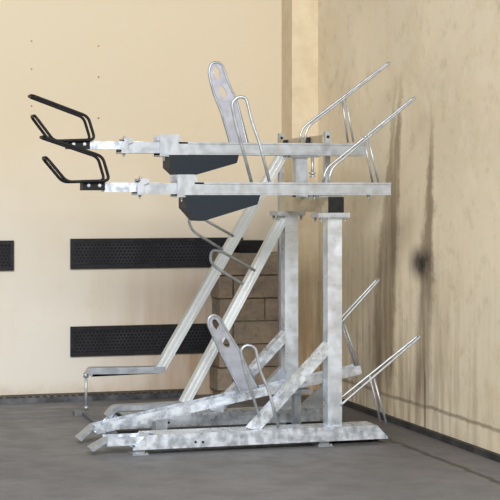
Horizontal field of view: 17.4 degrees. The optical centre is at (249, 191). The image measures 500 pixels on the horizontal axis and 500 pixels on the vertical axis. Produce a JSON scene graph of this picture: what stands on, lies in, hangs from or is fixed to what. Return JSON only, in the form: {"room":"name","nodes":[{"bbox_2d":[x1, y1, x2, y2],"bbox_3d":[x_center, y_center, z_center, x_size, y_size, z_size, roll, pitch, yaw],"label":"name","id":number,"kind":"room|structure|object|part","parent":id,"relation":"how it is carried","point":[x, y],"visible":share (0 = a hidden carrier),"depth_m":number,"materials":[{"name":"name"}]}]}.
{"room":"bicycle storage room","nodes":[
{"label":"bicycle storage room","id":0,"kind":"room"},
{"bbox_2d":[0,0,281,394],"bbox_3d":[-3.279,-0.310,10.841,7.650,3.500,0.200,0,0,-17],"label":"wall","id":1,"kind":"structure","parent":0,"point":[151,61],"depth_m":11.43,"materials":[{"name":"beige paint"}]},
{"bbox_2d":[0,240,13,270],"bbox_3d":[-1.863,0.436,11.150,0.501,0.206,0.022,0,0,-17],"label":"air vent","id":2,"kind":"object","parent":1,"relation":"in","point":[6,246],"visible":1,"depth_m":11.20,"materials":[{"name":"black metal"}]},
{"bbox_3d":[-1.864,0.436,11.155,0.446,0.150,0.012,0,0,-17],"label":"perforated panel","id":3,"kind":"part","parent":2,"relation":"part of","materials":[{"name":"black metal"}]},
{"bbox_2d":[0,389,183,398],"bbox_3d":[-3.650,1.399,10.564,6.780,0.010,0.113,0,0,-17],"label":"trim","id":4,"kind":"structure","parent":1,"relation":"attached to","point":[163,390],"depth_m":11.30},
{"bbox_2d":[0,392,195,403],"bbox_3d":[-3.648,1.422,10.558,6.780,0.036,0.130,0,0,-17],"label":"baseboard","id":5,"kind":"structure","parent":1,"relation":"attached to","point":[175,394],"depth_m":11.26,"materials":[{"name":"concrete"}]},
{"bbox_2d":[70,323,211,356],"bbox_3d":[-0.674,1.038,11.507,1.193,0.207,0.022,0,0,-17],"label":"air vent","id":6,"kind":"object","parent":1,"relation":"in","point":[116,339],"visible":0.66,"depth_m":11.46,"materials":[{"name":"black metal"}]},
{"bbox_2d":[70,237,242,268],"bbox_3d":[-0.649,0.429,11.514,1.245,0.209,0.022,0,0,-17],"label":"air vent","id":7,"kind":"object","parent":1,"relation":"in","point":[98,253],"visible":0.69,"depth_m":11.48,"materials":[{"name":"black metal"}]},
{"bbox_3d":[-0.651,0.429,11.519,1.189,0.153,0.012,0,0,-17],"label":"perforated panel","id":8,"kind":"part","parent":7,"relation":"part of","materials":[{"name":"black metal"}]},
{"bbox_2d":[0,394,499,499],"bbox_3d":[-1.327,1.490,4.682,7.850,0.100,13.120,0,0,-17],"label":"floor","id":9,"kind":"structure","parent":0,"point":[42,457],"depth_m":8.57,"materials":[{"name":"concrete"}]},
{"bbox_2d":[28,61,420,455],"bbox_3d":[-0.295,0.326,9.918,2.221,2.228,1.747,0,0,-17],"label":"bicycle rack","id":10,"kind":"object","parent":9,"relation":"on","point":[199,201],"visible":1,"depth_m":9.45,"materials":[{"name":"metal"}]},
{"bbox_3d":[-1.076,-0.417,9.299,0.369,0.272,0.149,0,0,-17],"label":"handle","id":11,"kind":"part","parent":10,"relation":"part of","materials":[{"name":"black metal"}]},
{"bbox_3d":[-0.959,-0.177,8.906,0.368,0.260,0.149,0,0,-17],"label":"handle","id":12,"kind":"part","parent":10,"relation":"part of","materials":[{"name":"black metal"}]},
{"bbox_3d":[-1.058,1.285,10.547,0.031,0.235,0.031,0,0,6],"label":"prop leg","id":13,"kind":"part","parent":10,"relation":"part of","materials":[{"name":"silver metal"}]},
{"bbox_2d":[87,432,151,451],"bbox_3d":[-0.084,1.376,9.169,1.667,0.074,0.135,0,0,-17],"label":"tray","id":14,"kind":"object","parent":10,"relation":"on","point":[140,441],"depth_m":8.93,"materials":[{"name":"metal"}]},
{"bbox_2d":[75,364,361,440],"bbox_3d":[-0.168,1.226,9.572,1.719,0.380,0.100,0,0,-17],"label":"tray","id":15,"kind":"object","parent":10,"relation":"on","point":[158,417],"depth_m":9.54,"materials":[{"name":"metal"}]},
{"bbox_2d":[90,134,365,174],"bbox_3d":[-0.132,-0.207,9.585,1.675,0.252,0.165,0,0,-17],"label":"tray","id":16,"kind":"object","parent":10,"relation":"on","point":[179,157],"depth_m":9.48,"materials":[{"name":"silver metal"}]},
{"bbox_3d":[-0.124,-0.510,9.568,0.242,0.494,0.008,0,0,-17],"label":"wheel plate","id":17,"kind":"part","parent":10,"relation":"part of","materials":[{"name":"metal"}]},
{"bbox_3d":[-0.094,0.948,9.577,0.316,0.458,0.008,0,0,-17],"label":"wheel plate","id":18,"kind":"part","parent":10,"relation":"part of","materials":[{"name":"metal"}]},
{"bbox_2d":[101,175,390,220],"bbox_3d":[-0.012,0.032,9.193,1.664,0.257,0.165,0,0,-17],"label":"tray","id":19,"kind":"object","parent":10,"relation":"on","point":[199,201],"depth_m":9.09,"materials":[{"name":"silver metal"}]},
{"bbox_3d":[0.231,0.132,10.088,0.189,0.027,0.140,0,0,-17],"label":"plate","id":20,"kind":"part","parent":10,"relation":"part of","materials":[{"name":"metal"}]},
{"bbox_3d":[0.245,0.738,10.092,0.086,1.187,0.080,0,0,-17],"label":"post","id":21,"kind":"part","parent":10,"relation":"part of","materials":[{"name":"silver metal"}]},
{"bbox_3d":[0.336,-0.311,10.422,0.040,0.070,1.005,0,0,-14],"label":"rail","id":22,"kind":"part","parent":10,"relation":"part of","materials":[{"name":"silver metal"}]},
{"bbox_3d":[0.324,-0.093,9.719,0.209,0.245,0.120,0,0,-17],"label":"stub post","id":23,"kind":"part","parent":10,"relation":"part of","materials":[{"name":"metal"}]},
{"bbox_3d":[0.370,-0.149,9.681,0.031,0.122,0.036,0,0,28],"label":"threaded rod","id":24,"kind":"part","parent":10,"relation":"part of","materials":[{"name":"silver metal"}]},
{"bbox_3d":[0.438,0.023,9.325,0.136,0.013,0.120,0,0,-17],"label":"saddle plate","id":25,"kind":"part","parent":10,"relation":"part of","materials":[{"name":"metal"}]},
{"bbox_3d":[0.458,0.132,9.331,0.189,0.027,0.140,0,0,-17],"label":"plate","id":26,"kind":"part","parent":10,"relation":"part of","materials":[{"name":"metal"}]},
{"bbox_3d":[0.472,0.738,9.335,0.086,1.187,0.080,0,0,-17],"label":"post","id":27,"kind":"part","parent":10,"relation":"part of","materials":[{"name":"silver metal"}]},
{"bbox_2d":[210,252,277,395],"bbox_3d":[0.003,0.935,11.585,0.540,1.010,0.213,0,0,-17],"label":"brick wall section","id":28,"kind":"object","parent":9,"relation":"on","point":[256,323],"visible":0.4,"depth_m":11.49,"materials":[{"name":"brick"}]},
{"bbox_2d":[234,240,263,252],"bbox_3d":[-0.001,0.386,11.591,0.200,0.086,0.188,0,0,-17],"label":"pad","id":29,"kind":"object","parent":28,"relation":"on","point":[244,246],"visible":0.77,"depth_m":11.50,"materials":[{"name":"black metal"}]},
{"bbox_2d":[282,0,317,394],"bbox_3d":[0.355,-0.310,11.702,0.194,3.500,0.240,0,0,-17],"label":"pillar","id":30,"kind":"structure","parent":0,"point":[299,17],"depth_m":11.59,"materials":[{"name":"beige paint"}]},
{"bbox_2d":[318,0,499,453],"bbox_3d":[1.691,-0.310,7.937,0.200,3.500,8.620,0,0,-17],"label":"wall","id":31,"kind":"structure","parent":0,"point":[432,244],"depth_m":9.77,"materials":[{"name":"paint"}]},
{"bbox_2d":[314,390,499,462],"bbox_3d":[1.644,1.423,7.693,0.030,0.035,8.180,0,0,-17],"label":"baseboard","id":32,"kind":"structure","parent":31,"relation":"attached to","point":[444,438],"depth_m":9.62,"materials":[{"name":"black"}]}
]}

